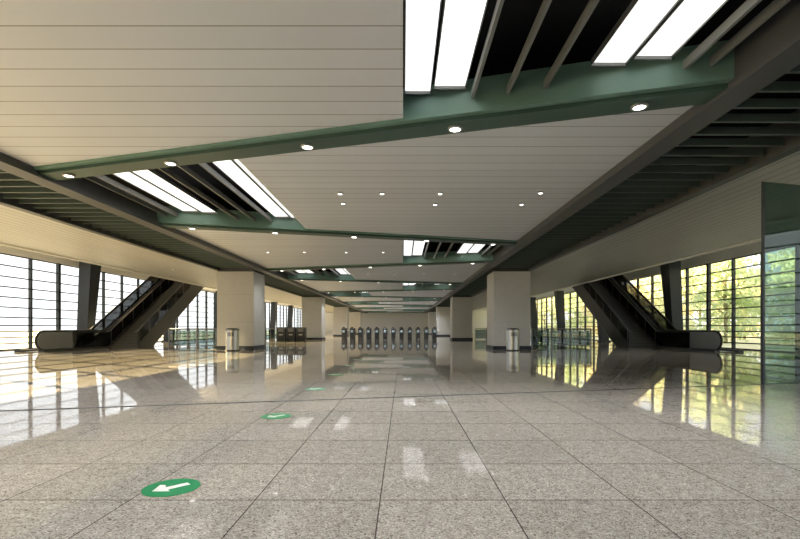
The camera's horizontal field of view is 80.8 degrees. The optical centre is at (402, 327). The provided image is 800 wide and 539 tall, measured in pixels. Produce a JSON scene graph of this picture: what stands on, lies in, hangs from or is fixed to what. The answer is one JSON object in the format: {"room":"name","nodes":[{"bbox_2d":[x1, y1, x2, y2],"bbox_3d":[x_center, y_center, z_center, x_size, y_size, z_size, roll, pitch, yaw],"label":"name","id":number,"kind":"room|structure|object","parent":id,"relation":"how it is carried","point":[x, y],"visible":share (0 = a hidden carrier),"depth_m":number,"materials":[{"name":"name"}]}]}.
{"room":"railway station","nodes":[
{"label":"railway station","id":0,"kind":"room"},
{"bbox_2d":[0,330,275,349],"bbox_3d":[-119.900,1.375,90.000,200.200,0.250,300.000,0,0,0],"label":"ground","id":1,"kind":"structure","parent":0,"point":[192,332],"depth_m":69.12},
{"bbox_2d":[0,245,301,308],"bbox_3d":[-19.500,-4.575,44.000,0.240,1.850,100.000,0,0,0],"label":"wall","id":2,"kind":"structure","parent":0,"point":[3,249],"depth_m":26.44,"materials":[{"name":"white paint"}]},
{"bbox_2d":[0,253,59,350],"bbox_3d":[-19.500,-1.275,21.600,0.160,4.750,10.000,0,0,0],"label":"window","id":3,"kind":"structure","parent":2,"relation":"in","point":[30,289],"depth_m":24.57,"materials":[{"name":"clear glass"}]},
{"bbox_2d":[60,264,143,329],"bbox_3d":[-19.500,-1.275,31.600,0.160,4.750,10.000,0,0,0],"label":"window","id":4,"kind":"structure","parent":2,"relation":"in","point":[121,283],"depth_m":30.56,"materials":[{"name":"clear glass"}]},
{"bbox_2d":[157,290,206,341],"bbox_3d":[-19.500,-1.275,41.600,0.160,4.750,10.000,0,0,0],"label":"window","id":5,"kind":"structure","parent":2,"relation":"in","point":[197,322],"depth_m":44.56,"materials":[{"name":"clear glass"}]},
{"bbox_2d":[207,291,214,338],"bbox_3d":[-19.500,-1.275,51.600,0.160,4.750,10.000,0,0,0],"label":"window","id":6,"kind":"structure","parent":2,"relation":"in","point":[213,303],"depth_m":47.78,"materials":[{"name":"clear glass"}]},
{"bbox_2d":[266,302,283,335],"bbox_3d":[-19.500,-1.275,71.600,0.160,4.750,10.000,0,0,0],"label":"window","id":7,"kind":"structure","parent":2,"relation":"in","point":[280,318],"depth_m":72.56,"materials":[{"name":"clear glass"}]},
{"bbox_2d":[284,306,297,326],"bbox_3d":[-19.500,-1.275,81.600,0.160,4.750,10.000,0,0,0],"label":"window","id":8,"kind":"structure","parent":2,"relation":"in","point":[294,319],"depth_m":84.56,"materials":[{"name":"clear glass"}]},
{"bbox_2d":[0,205,349,312],"bbox_3d":[-12.015,-3.150,44.000,5.030,0.120,100.000,0,0,0],"label":"ceiling","id":9,"kind":"structure","parent":0,"point":[17,227],"depth_m":18.50,"materials":[{"name":"paint"}]},
{"bbox_2d":[0,180,350,311],"bbox_3d":[-9.430,-3.220,44.000,0.200,0.600,100.000,0,0,0],"label":"ceiling beam","id":10,"kind":"structure","parent":9,"relation":"attached to","point":[12,203],"depth_m":14.31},
{"bbox_2d":[84,163,271,221],"bbox_3d":[-5.420,-3.285,11.497,2.860,0.110,5.714,0,0,0],"label":"ceiling","id":11,"kind":"structure","parent":0,"point":[119,188],"depth_m":11.30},
{"bbox_2d":[0,170,363,312],"bbox_3d":[-8.375,-3.090,44.050,1.910,0.120,99.500,0,0,0],"label":"ceiling","id":12,"kind":"structure","parent":0,"point":[26,192],"depth_m":13.65,"materials":[{"name":"metal"}]},
{"bbox_2d":[203,287,301,307],"bbox_3d":[-17.030,-3.850,65.800,4.740,0.200,56.400,0,0,0],"label":"wall","id":13,"kind":"structure","parent":0,"point":[204,288],"depth_m":64.09,"materials":[{"name":"white paint"}]},
{"bbox_2d":[283,269,339,276],"bbox_3d":[-5.420,-3.285,26.797,2.860,0.110,5.714,0,0,0],"label":"ceiling","id":14,"kind":"structure","parent":0,"point":[287,272],"depth_m":27.86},
{"bbox_2d":[0,0,693,308],"bbox_3d":[-1.515,-3.160,38.270,11.110,0.140,79.060,0,0,0],"label":"ceiling","id":15,"kind":"structure","parent":0,"point":[80,79],"depth_m":7.03,"materials":[{"name":"metal"}]},
{"bbox_2d":[0,152,367,312],"bbox_3d":[-7.230,-3.220,44.000,0.380,0.600,100.000,0,0,0],"label":"ceiling beam","id":16,"kind":"structure","parent":15,"relation":"attached to","point":[82,189],"depth_m":11.68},
{"bbox_2d":[157,206,516,245],"bbox_3d":[-1.515,-3.255,15.320,11.680,0.530,0.520,0,0,-16],"label":"ceiling beam","id":17,"kind":"structure","parent":15,"relation":"attached to","point":[221,221],"depth_m":14.38,"materials":[{"name":"green paint"}]},
{"bbox_2d":[113,172,198,211],"bbox_3d":[-6.155,-3.410,11.525,0.470,0.100,4.270,0,0,0],"label":"light panel","id":18,"kind":"object","parent":17,"relation":"attached to","point":[129,177],"visible":0.5,"depth_m":11.63,"materials":[{"name":"white"}]},
{"bbox_2d":[132,169,216,213],"bbox_3d":[-5.670,-3.410,11.521,0.440,0.100,4.557,0,0,0],"label":"light panel","id":19,"kind":"object","parent":17,"relation":"attached to","point":[153,177],"visible":0.59,"depth_m":11.62,"materials":[{"name":"white"}]},
{"bbox_2d":[212,160,289,217],"bbox_3d":[-3.685,-3.410,11.506,0.450,0.100,5.692,0,0,0],"label":"light panel","id":20,"kind":"object","parent":17,"relation":"attached to","point":[229,168],"visible":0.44,"depth_m":11.29,"materials":[{"name":"white"}]},
{"bbox_2d":[233,159,295,218],"bbox_3d":[-3.240,-3.410,11.502,0.380,0.100,5.967,0,0,0],"label":"light panel","id":21,"kind":"object","parent":17,"relation":"attached to","point":[236,161],"visible":0.24,"depth_m":11.20,"materials":[{"name":"white"}]},
{"bbox_2d":[288,271,462,284],"bbox_3d":[-1.515,-3.255,30.620,11.680,0.530,0.520,0,0,-16],"label":"ceiling beam","id":22,"kind":"structure","parent":15,"relation":"attached to","point":[300,276],"depth_m":29.64,"materials":[{"name":"green paint"}]},
{"bbox_2d":[266,249,492,270],"bbox_3d":[-1.515,-3.255,22.935,11.734,0.530,0.518,0,0,16],"label":"ceiling beam","id":23,"kind":"structure","parent":15,"relation":"attached to","point":[452,257],"depth_m":21.91,"materials":[{"name":"green paint"}]},
{"bbox_2d":[403,240,412,255],"bbox_3d":[0.210,-3.410,19.123,0.380,0.100,5.897,0,0,0],"label":"light panel","id":24,"kind":"object","parent":23,"relation":"attached to","point":[407,245],"visible":0.59,"depth_m":19.85,"materials":[{"name":"white"}]},
{"bbox_2d":[412,241,424,255],"bbox_3d":[0.655,-3.410,19.119,0.450,0.100,5.622,0,0,0],"label":"light panel","id":25,"kind":"object","parent":23,"relation":"attached to","point":[418,246],"visible":0.59,"depth_m":20.10,"materials":[{"name":"white"}]},
{"bbox_2d":[456,243,473,253],"bbox_3d":[2.640,-3.410,19.104,0.440,0.100,4.487,0,0,0],"label":"light panel","id":26,"kind":"object","parent":23,"relation":"attached to","point":[464,248],"visible":0.5,"depth_m":20.10,"materials":[{"name":"white"}]},
{"bbox_2d":[467,244,484,253],"bbox_3d":[3.125,-3.410,19.100,0.470,0.100,4.200,0,0,0],"label":"light panel","id":27,"kind":"object","parent":23,"relation":"attached to","point":[475,248],"visible":0.37,"depth_m":20.10,"materials":[{"name":"white"}]},
{"bbox_2d":[34,40,733,180],"bbox_3d":[-1.515,-3.255,7.635,11.734,0.530,0.518,0,0,16],"label":"ceiling beam","id":28,"kind":"structure","parent":15,"relation":"attached to","point":[580,90],"depth_m":6.59,"materials":[{"name":"green paint"}]},
{"bbox_2d":[164,160,176,165],"bbox_3d":[-4.200,-2.975,8.495,0.220,0.030,0.220,0,0,0],"label":"recessed light","id":29,"kind":"object","parent":28,"relation":"attached to","point":[167,162],"visible":1,"depth_m":8.47,"materials":[{"name":"white"}]},
{"bbox_2d":[301,143,313,149],"bbox_3d":[-1.570,-2.975,7.721,0.220,0.030,0.220,0,0,0],"label":"recessed light","id":30,"kind":"object","parent":28,"relation":"attached to","point":[306,146],"visible":1,"depth_m":7.68,"materials":[{"name":"white"}]},
{"bbox_2d":[404,0,441,94],"bbox_3d":[0.210,-3.410,3.823,0.380,0.100,5.897,0,0,0],"label":"light panel","id":31,"kind":"object","parent":28,"relation":"attached to","point":[422,17],"visible":1,"depth_m":5.62,"materials":[{"name":"white"}]},
{"bbox_2d":[448,125,462,132],"bbox_3d":[0.780,-2.975,7.029,0.220,0.030,0.220,0,0,0],"label":"recessed light","id":32,"kind":"object","parent":28,"relation":"attached to","point":[454,128],"visible":1,"depth_m":6.99,"materials":[{"name":"metal"}]},
{"bbox_2d":[433,0,487,89],"bbox_3d":[0.655,-3.410,3.819,0.450,0.100,5.622,0,0,0],"label":"light panel","id":33,"kind":"object","parent":28,"relation":"attached to","point":[461,20],"visible":1,"depth_m":5.58,"materials":[{"name":"white"}]},
{"bbox_2d":[591,0,679,66],"bbox_3d":[2.640,-3.410,3.804,0.440,0.100,4.487,0,0,0],"label":"light panel","id":34,"kind":"object","parent":28,"relation":"attached to","point":[640,19],"visible":1,"depth_m":5.39,"materials":[{"name":"white"}]},
{"bbox_2d":[630,102,647,110],"bbox_3d":[3.180,-2.975,6.323,0.220,0.030,0.220,0,0,0],"label":"recessed light","id":35,"kind":"object","parent":28,"relation":"attached to","point":[639,106],"visible":1,"depth_m":6.29,"materials":[{"name":"white"}]},
{"bbox_2d":[633,0,728,59],"bbox_3d":[3.125,-3.410,3.800,0.470,0.100,4.200,0,0,0],"label":"light panel","id":36,"kind":"object","parent":28,"relation":"attached to","point":[687,17],"visible":0.83,"depth_m":5.33,"materials":[{"name":"white"}]},
{"bbox_2d":[328,292,442,298],"bbox_3d":[-1.515,-3.255,45.920,11.680,0.530,0.520,0,0,-16],"label":"ceiling beam","id":37,"kind":"structure","parent":15,"relation":"attached to","point":[342,294],"depth_m":44.96,"materials":[{"name":"metal"}]},
{"bbox_2d":[319,284,454,292],"bbox_3d":[-1.515,-3.255,38.235,11.734,0.530,0.518,0,0,16],"label":"ceiling beam","id":38,"kind":"structure","parent":15,"relation":"attached to","point":[418,287],"depth_m":37.25,"materials":[{"name":"metal"}]},
{"bbox_2d":[347,302,432,305],"bbox_3d":[-1.515,-3.255,61.220,11.680,0.530,0.520,0,0,-16],"label":"ceiling beam","id":39,"kind":"structure","parent":15,"relation":"attached to","point":[352,303],"depth_m":60.31,"materials":[{"name":"metal"}]},
{"bbox_2d":[343,298,439,302],"bbox_3d":[-1.515,-3.255,53.535,11.734,0.530,0.518,0,0,16],"label":"ceiling beam","id":40,"kind":"structure","parent":15,"relation":"attached to","point":[404,299],"depth_m":52.63,"materials":[{"name":"metal"}]},
{"bbox_2d":[359,308,426,309],"bbox_3d":[-1.515,-3.255,76.520,11.680,0.530,0.520,0,0,-16],"label":"ceiling beam","id":41,"kind":"structure","parent":15,"relation":"attached to","point":[359,308],"depth_m":76.13,"materials":[{"name":"metal"}]},
{"bbox_2d":[356,305,430,307],"bbox_3d":[-1.515,-3.255,68.835,11.734,0.530,0.518,0,0,16],"label":"ceiling beam","id":42,"kind":"structure","parent":15,"relation":"attached to","point":[404,306],"depth_m":68.55,"materials":[{"name":"metal"}]},
{"bbox_2d":[0,334,799,538],"bbox_3d":[-1.100,1.200,44.000,37.400,0.200,100.000,0,0,0],"label":"floor","id":43,"kind":"structure","parent":0,"point":[711,461],"depth_m":4.36,"materials":[{"name":"tile"}]},
{"bbox_2d":[14,276,163,351],"bbox_3d":[-17.000,-1.924,28.787,1.320,6.049,15.495,0,0,0],"label":"escalator","id":44,"kind":"object","parent":43,"relation":"on","point":[96,337],"visible":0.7,"depth_m":25.17,"materials":[{"name":"metal"}]},
{"bbox_2d":[77,261,100,329],"bbox_3d":[-18.735,-1.650,27.950,1.089,5.500,0.999,0,0,0],"label":"steel column","id":45,"kind":"structure","parent":43,"relation":"on","point":[89,274],"depth_m":27.55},
{"bbox_2d":[106,279,203,347],"bbox_3d":[-15.500,-1.913,30.328,1.600,6.026,9.067,0,0,0],"label":"staircase","id":46,"kind":"structure","parent":43,"relation":"on","point":[147,322],"depth_m":28.90,"materials":[{"name":"stone"}]},
{"bbox_2d":[161,321,175,341],"bbox_3d":[-18.735,-1.650,37.950,1.089,5.500,0.999,0,0,0],"label":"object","id":47,"kind":"structure","parent":43,"relation":"on","point":[172,331],"depth_m":37.60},
{"bbox_2d":[141,479,200,496],"bbox_3d":[-1.595,1.097,3.240,0.370,0.004,0.370,0,0,0],"label":"arrow sign","id":48,"kind":"object","parent":43,"relation":"on","point":[172,487],"visible":1,"depth_m":3.23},
{"bbox_2d":[167,328,216,347],"bbox_3d":[-11.550,0.560,26.300,3.220,1.080,0.120,0,0,0],"label":"glass railing","id":49,"kind":"object","parent":43,"relation":"on","point":[169,345],"visible":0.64,"depth_m":26.28,"materials":[{"name":"metal"}]},
{"bbox_2d":[177,329,215,346],"bbox_3d":[-13.200,0.560,31.000,0.120,1.080,9.120,0,0,0],"label":"glass railing","id":50,"kind":"object","parent":43,"relation":"on","point":[206,342],"visible":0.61,"depth_m":30.33,"materials":[{"name":"metal"}]},
{"bbox_2d":[212,291,216,338],"bbox_3d":[-18.735,-1.650,47.950,1.089,5.500,0.999,0,0,0],"label":"steel column","id":51,"kind":"structure","parent":43,"relation":"on","point":[215,314],"depth_m":47.54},
{"bbox_2d":[225,328,239,350],"bbox_3d":[-8.300,0.550,22.900,0.660,1.100,0.660,0,0,0],"label":"trash bin","id":52,"kind":"object","parent":43,"relation":"on","point":[232,334],"visible":1,"depth_m":22.63,"materials":[{"name":"metal"}]},
{"bbox_2d":[216,268,264,349],"bbox_3d":[-8.530,-1.200,24.860,1.940,4.600,1.940,0,0,0],"label":"column","id":53,"kind":"structure","parent":43,"relation":"on","point":[240,291],"depth_m":23.92,"materials":[{"name":"stone"}]},
{"bbox_2d":[269,302,277,335],"bbox_3d":[-18.735,-1.650,67.950,1.089,5.500,0.999,0,0,0],"label":"steel column","id":54,"kind":"structure","parent":43,"relation":"on","point":[273,314],"depth_m":67.55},
{"bbox_2d":[261,413,291,418],"bbox_3d":[-1.580,1.097,5.860,0.370,0.004,0.370,0,0,0],"label":"arrow sign","id":55,"kind":"object","parent":43,"relation":"on","point":[275,415],"visible":1,"depth_m":5.83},
{"bbox_2d":[277,327,285,340],"bbox_3d":[-10.000,0.525,38.840,0.720,1.150,0.720,0,0,0],"label":"ticket machine","id":56,"kind":"object","parent":43,"relation":"on","point":[281,331],"visible":0.78,"depth_m":38.50,"materials":[{"name":"metal"}]},
{"bbox_2d":[287,305,293,326],"bbox_3d":[-18.735,-1.650,77.950,1.089,5.500,0.999,0,0,0],"label":"steel column","id":57,"kind":"structure","parent":43,"relation":"on","point":[290,307],"depth_m":77.54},
{"bbox_2d":[286,327,295,340],"bbox_3d":[-9.200,0.525,38.840,0.720,1.150,0.720,0,0,0],"label":"ticket machine","id":58,"kind":"object","parent":43,"relation":"on","point":[290,331],"visible":0.81,"depth_m":38.50,"materials":[{"name":"metal"}]},
{"bbox_2d":[296,327,306,340],"bbox_3d":[-8.400,0.525,38.840,0.720,1.150,0.720,0,0,0],"label":"ticket machine","id":59,"kind":"object","parent":43,"relation":"on","point":[301,332],"visible":0.91,"depth_m":38.50,"materials":[{"name":"metal"}]},
{"bbox_2d":[302,295,324,339],"bbox_3d":[-8.530,-1.200,44.860,1.940,4.600,1.940,0,0,0],"label":"column","id":60,"kind":"structure","parent":43,"relation":"on","point":[313,306],"depth_m":43.92,"materials":[{"name":"stone"}]},
{"bbox_2d":[333,306,348,335],"bbox_3d":[-8.530,-1.200,64.860,1.940,4.600,1.940,0,0,0],"label":"column","id":61,"kind":"structure","parent":43,"relation":"on","point":[340,313],"depth_m":63.92,"materials":[{"name":"stone"}]},
{"bbox_2d":[341,327,349,338],"bbox_3d":[-5.915,0.500,48.992,0.830,1.200,1.615,0,0,0],"label":"turnstile","id":62,"kind":"object","parent":43,"relation":"on","point":[344,331],"visible":0.96,"depth_m":48.20,"materials":[{"name":"metal"}]},
{"bbox_2d":[350,327,357,338],"bbox_3d":[-5.065,0.500,48.992,0.830,1.200,1.615,0,0,0],"label":"turnstile","id":63,"kind":"object","parent":43,"relation":"on","point":[352,330],"visible":0.96,"depth_m":48.20,"materials":[{"name":"grey metal"}]},
{"bbox_2d":[350,311,360,333],"bbox_3d":[-8.530,-1.200,84.860,1.940,4.600,1.940,0,0,0],"label":"column","id":64,"kind":"structure","parent":43,"relation":"on","point":[355,316],"depth_m":83.92,"materials":[{"name":"stone"}]},
{"bbox_2d":[358,327,365,338],"bbox_3d":[-4.215,0.500,48.992,0.830,1.200,1.615,0,0,0],"label":"turnstile","id":65,"kind":"object","parent":43,"relation":"on","point":[360,330],"visible":0.97,"depth_m":48.20,"materials":[{"name":"grey metal"}]},
{"bbox_2d":[366,327,374,338],"bbox_3d":[-3.365,0.500,48.992,0.830,1.200,1.615,0,0,0],"label":"turnstile","id":66,"kind":"object","parent":43,"relation":"on","point":[368,329],"visible":0.98,"depth_m":48.20,"materials":[{"name":"grey metal"}]},
{"bbox_2d":[383,327,390,338],"bbox_3d":[-1.665,0.500,48.992,0.830,1.200,1.615,0,0,0],"label":"turnstile","id":67,"kind":"object","parent":43,"relation":"on","point":[385,330],"visible":0.97,"depth_m":48.20,"materials":[{"name":"grey metal"}]},
{"bbox_2d":[0,383,789,410],"bbox_3d":[-0.645,1.097,7.351,25.653,0.006,0.040,0,0,-13],"label":"trim","id":68,"kind":"structure","parent":43,"relation":"on","point":[779,383],"depth_m":7.30,"materials":[{"name":"stone"}]},
{"bbox_2d":[761,181,799,383],"bbox_3d":[8.487,-0.881,9.531,3.025,3.950,0.040,0,0,-13],"label":"glass wall","id":69,"kind":"structure","parent":68,"relation":"on","point":[780,202],"depth_m":9.27,"materials":[{"name":"glass"}]},
{"bbox_2d":[391,327,398,338],"bbox_3d":[-0.815,0.500,48.992,0.830,1.200,1.615,0,0,0],"label":"turnstile","id":70,"kind":"object","parent":43,"relation":"on","point":[393,330],"visible":0.97,"depth_m":48.20,"materials":[{"name":"grey metal"}]},
{"bbox_2d":[399,327,406,338],"bbox_3d":[0.035,0.500,48.992,0.830,1.200,1.615,0,0,0],"label":"turnstile","id":71,"kind":"object","parent":43,"relation":"on","point":[401,329],"visible":1,"depth_m":48.20,"materials":[{"name":"grey metal"}]},
{"bbox_2d":[423,327,431,338],"bbox_3d":[2.585,0.500,48.992,0.830,1.200,1.615,0,0,0],"label":"turnstile","id":72,"kind":"object","parent":43,"relation":"on","point":[426,330],"visible":1,"depth_m":48.20,"materials":[{"name":"grey metal"}]},
{"bbox_2d":[428,311,435,333],"bbox_3d":[5.550,-1.200,84.860,1.940,4.600,1.940,0,0,0],"label":"column","id":73,"kind":"structure","parent":43,"relation":"on","point":[431,314],"depth_m":83.92,"materials":[{"name":"stone"}]},
{"bbox_2d":[432,327,439,338],"bbox_3d":[3.435,0.500,48.992,0.830,1.200,1.615,0,0,0],"label":"turnstile","id":74,"kind":"object","parent":43,"relation":"on","point":[434,329],"visible":1,"depth_m":48.20,"materials":[{"name":"grey metal"}]},
{"bbox_2d":[436,306,449,335],"bbox_3d":[5.550,-1.200,64.860,1.940,4.600,1.940,0,0,0],"label":"column","id":75,"kind":"structure","parent":43,"relation":"on","point":[442,312],"depth_m":63.92,"materials":[{"name":"paint"}]},
{"bbox_2d":[450,295,472,339],"bbox_3d":[5.550,-1.200,44.860,1.940,4.600,1.940,0,0,0],"label":"column","id":76,"kind":"structure","parent":43,"relation":"on","point":[460,305],"depth_m":43.92,"materials":[{"name":"stone"}]},
{"bbox_2d":[486,268,530,349],"bbox_3d":[5.550,-1.200,24.860,1.940,4.600,1.940,0,0,0],"label":"column","id":77,"kind":"structure","parent":43,"relation":"on","point":[508,289],"depth_m":23.92,"materials":[{"name":"stone"}]},
{"bbox_2d":[506,328,519,350],"bbox_3d":[5.350,0.550,22.900,0.660,1.100,0.660,0,0,0],"label":"trash bin","id":78,"kind":"object","parent":43,"relation":"on","point":[512,334],"visible":1,"depth_m":22.64,"materials":[{"name":"silver metal"}]},
{"bbox_2d":[530,297,536,336],"bbox_3d":[16.035,-1.650,57.950,1.089,5.500,0.999,0,0,0],"label":"steel column","id":79,"kind":"structure","parent":43,"relation":"on","point":[533,314],"depth_m":57.54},
{"bbox_2d":[554,291,565,338],"bbox_3d":[16.035,-1.650,47.950,1.089,5.500,0.999,0,0,0],"label":"steel column","id":80,"kind":"structure","parent":43,"relation":"on","point":[558,295],"depth_m":47.55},
{"bbox_2d":[531,328,591,347],"bbox_3d":[8.850,0.560,26.300,3.420,1.080,0.120,0,0,0],"label":"glass railing","id":81,"kind":"object","parent":43,"relation":"on","point":[551,345],"visible":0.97,"depth_m":26.28,"materials":[{"name":"metal"}]},
{"bbox_2d":[537,329,591,346],"bbox_3d":[10.600,0.560,31.750,0.120,1.080,10.620,0,0,0],"label":"glass railing","id":82,"kind":"object","parent":43,"relation":"on","point":[559,342],"visible":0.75,"depth_m":30.42,"materials":[{"name":"metal"}]},
{"bbox_2d":[597,322,610,341],"bbox_3d":[16.035,-1.650,37.950,1.089,5.500,0.999,0,0,0],"label":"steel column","id":83,"kind":"structure","parent":43,"relation":"on","point":[602,336],"depth_m":37.60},
{"bbox_2d":[572,278,659,347],"bbox_3d":[13.300,-1.913,30.328,1.600,6.026,9.067,0,0,0],"label":"staircase","id":84,"kind":"structure","parent":43,"relation":"on","point":[625,326],"depth_m":28.93,"materials":[{"name":"stone"}]},
{"bbox_2d":[660,260,682,329],"bbox_3d":[16.035,-1.650,27.950,1.089,5.500,0.999,0,0,0],"label":"steel column","id":85,"kind":"structure","parent":43,"relation":"on","point":[670,272],"depth_m":27.55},
{"bbox_2d":[609,275,743,351],"bbox_3d":[14.820,-1.924,28.787,1.320,6.049,15.495,0,0,0],"label":"escalator","id":86,"kind":"object","parent":43,"relation":"on","point":[669,336],"visible":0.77,"depth_m":25.65,"materials":[{"name":"metal"}]},
{"bbox_2d":[0,0,799,283],"bbox_3d":[-1.125,-4.250,44.000,26.810,0.100,100.000,0,0,0],"label":"ceiling","id":87,"kind":"structure","parent":0,"point":[516,20],"depth_m":6.96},
{"bbox_2d":[325,309,486,333],"bbox_3d":[-1.100,-2.200,94.150,36.800,6.600,0.300,0,0,0],"label":"wall","id":88,"kind":"structure","parent":0,"point":[479,317],"depth_m":94.01,"materials":[{"name":"white paint"}]},
{"bbox_2d":[387,311,424,311],"bbox_3d":[0.505,-3.160,87.935,7.070,0.140,10.330,0,0,0],"label":"ceiling","id":89,"kind":"structure","parent":0,"point":[387,311],"depth_m":88.01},
{"bbox_2d":[369,311,422,312],"bbox_3d":[-1.515,-3.255,91.820,11.110,0.530,3.640,0,0,0],"label":"ceiling beam","id":90,"kind":"structure","parent":89,"relation":"attached to","point":[380,311],"depth_m":91.52,"materials":[{"name":"metal"}]},
{"bbox_2d":[424,242,500,258],"bbox_3d":[2.390,-3.285,19.108,2.860,0.110,5.644,0,0,0],"label":"ceiling","id":91,"kind":"structure","parent":0,"point":[451,244],"depth_m":19.61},
{"bbox_2d":[483,287,574,308],"bbox_3d":[14.805,-3.850,65.800,4.790,0.200,56.400,0,0,0],"label":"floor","id":92,"kind":"structure","parent":0,"point":[569,289],"depth_m":51.09,"materials":[{"name":"white paint"}]},
{"bbox_2d":[426,64,799,312],"bbox_3d":[5.360,-3.090,44.050,1.940,0.120,99.500,0,0,0],"label":"ceiling","id":93,"kind":"structure","parent":0,"point":[628,198],"depth_m":9.60,"materials":[{"name":"metal"}]},
{"bbox_2d":[471,0,789,98],"bbox_3d":[2.390,-3.285,3.808,2.860,0.110,5.644,0,0,0],"label":"ceiling beam","id":94,"kind":"structure","parent":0,"point":[747,6],"depth_m":5.25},
{"bbox_2d":[472,151,799,310],"bbox_3d":[9.390,-3.150,44.000,5.780,0.120,100.000,0,0,0],"label":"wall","id":95,"kind":"structure","parent":0,"point":[728,214],"depth_m":15.70,"materials":[{"name":"paint"}]},
{"bbox_2d":[471,109,799,296],"bbox_3d":[6.430,-3.220,44.000,0.200,0.600,100.000,0,0,0],"label":"ceiling beam","id":96,"kind":"structure","parent":95,"relation":"attached to","point":[791,143],"depth_m":9.64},
{"bbox_2d":[530,330,759,348],"bbox_3d":[118.800,1.375,90.000,202.400,0.250,300.000,0,0,0],"label":"ground","id":97,"kind":"structure","parent":0,"point":[752,340],"depth_m":40.52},
{"bbox_2d":[530,297,556,333],"bbox_3d":[26.861,-3.079,87.978,7.105,8.672,6.985,0,0,3],"label":"tree","id":98,"kind":"object","parent":97,"relation":"on","point":[544,300],"visible":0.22,"depth_m":86.92,"materials":[{"name":"green plant"}]},
{"bbox_2d":[548,296,583,334],"bbox_3d":[27.568,-3.079,79.300,6.985,8.672,7.105,0,0,-12],"label":"tree","id":99,"kind":"object","parent":97,"relation":"on","point":[549,299],"visible":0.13,"depth_m":79.98,"materials":[{"name":"green plant"}]},
{"bbox_2d":[565,292,595,335],"bbox_3d":[27.012,-3.193,71.148,6.423,8.894,6.778,0,0,20],"label":"tree","id":100,"kind":"object","parent":97,"relation":"on","point":[574,293],"visible":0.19,"depth_m":70.86,"materials":[{"name":"green plant"}]},
{"bbox_2d":[573,303,597,335],"bbox_3d":[26.635,-2.937,63.029,6.217,8.382,7.100,0,0,7],"label":"tree","id":101,"kind":"object","parent":97,"relation":"on","point":[582,307],"visible":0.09,"depth_m":62.92,"materials":[{"name":"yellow plant"}]},
{"bbox_2d":[630,278,662,313],"bbox_3d":[27.171,-2.937,54.824,7.100,8.382,6.217,0,0,-9],"label":"tree","id":102,"kind":"object","parent":97,"relation":"on","point":[642,288],"visible":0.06,"depth_m":53.15,"materials":[{"name":"yellow plant"}]},
{"bbox_2d":[643,268,712,329],"bbox_3d":[26.935,-3.079,46.881,6.835,8.672,6.114,0,0,34],"label":"tree","id":103,"kind":"object","parent":97,"relation":"on","point":[657,278],"visible":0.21,"depth_m":45.85,"materials":[{"name":"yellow plant"}]},
{"bbox_2d":[682,276,722,332],"bbox_3d":[37.257,-2.937,58.786,7.100,8.382,6.217,0,0,-33],"label":"tree","id":104,"kind":"object","parent":97,"relation":"on","point":[684,305],"visible":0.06,"depth_m":58.77,"materials":[{"name":"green plant"}]},
{"bbox_2d":[682,254,759,341],"bbox_3d":[26.775,-3.193,38.581,6.423,8.894,6.778,0,0,-42],"label":"tree","id":105,"kind":"object","parent":97,"relation":"on","point":[746,302],"visible":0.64,"depth_m":38.03,"materials":[{"name":"green plant"}]},
{"bbox_2d":[711,263,759,339],"bbox_3d":[36.682,-2.937,50.785,7.100,8.382,6.217,0,0,41],"label":"tree","id":106,"kind":"object","parent":97,"relation":"on","point":[729,277],"visible":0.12,"depth_m":49.59,"materials":[{"name":"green plant"}]},
{"bbox_2d":[536,241,760,299],"bbox_3d":[17.300,-4.575,44.000,0.240,1.850,100.000,0,0,0],"label":"wall","id":107,"kind":"structure","parent":0,"point":[752,248],"depth_m":26.43,"materials":[{"name":"white paint"}]},
{"bbox_2d":[530,298,545,336],"bbox_3d":[17.300,-1.275,61.600,0.160,4.750,10.000,0,0,0],"label":"window","id":108,"kind":"structure","parent":107,"relation":"in","point":[541,303],"depth_m":58.56,"materials":[{"name":"clear glass"}]},
{"bbox_2d":[546,292,576,338],"bbox_3d":[17.300,-1.275,51.600,0.160,4.750,10.000,0,0,0],"label":"window","id":109,"kind":"structure","parent":107,"relation":"in","point":[569,298],"depth_m":50.55,"materials":[{"name":"clear glass"}]},
{"bbox_2d":[577,294,597,339],"bbox_3d":[17.300,-1.275,41.600,0.160,4.750,10.000,0,0,0],"label":"window","id":110,"kind":"structure","parent":107,"relation":"in","point":[578,302],"depth_m":44.59,"materials":[{"name":"clear glass"}]},
{"bbox_2d":[629,264,706,329],"bbox_3d":[17.300,-1.275,31.600,0.160,4.750,10.000,0,0,0],"label":"window","id":111,"kind":"structure","parent":107,"relation":"in","point":[687,277],"depth_m":28.55,"materials":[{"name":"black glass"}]},
{"bbox_2d":[707,252,760,350],"bbox_3d":[17.300,-1.275,21.600,0.160,4.750,10.000,0,0,0],"label":"window","id":112,"kind":"structure","parent":107,"relation":"in","point":[733,289],"depth_m":24.55,"materials":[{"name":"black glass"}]},
{"bbox_3d":[-1.100,-5.600,44.000,36.800,0.200,100.000,0,0,0],"label":"ceiling","id":113,"kind":"structure","parent":0,"visible":0},
{"bbox_2d":[0,242,329,312],"bbox_3d":[-14.590,-4.260,44.000,0.120,2.480,100.000,0,0,0],"label":"trim","id":114,"kind":"structure","parent":113,"relation":"attached to","point":[3,244],"depth_m":22.35,"materials":[{"name":"white paint"}]},
{"bbox_2d":[473,238,760,310],"bbox_3d":[12.340,-4.260,44.000,0.120,2.480,100.000,0,0,0],"label":"trim","id":115,"kind":"structure","parent":113,"relation":"attached to","point":[759,239],"depth_m":21.70,"materials":[{"name":"white paint"}]},
{"bbox_3d":[-1.100,-2.200,-6.150,36.800,6.600,0.300,0,0,0],"label":"wall","id":116,"kind":"structure","parent":0,"visible":0},
{"bbox_2d":[423,0,799,312],"bbox_3d":[4.200,-3.220,44.000,0.380,0.600,100.000,0,0,0],"label":"ceiling beam","id":117,"kind":"structure","parent":116,"relation":"attached to","point":[772,50],"depth_m":6.28,"materials":[{"name":"metal"}]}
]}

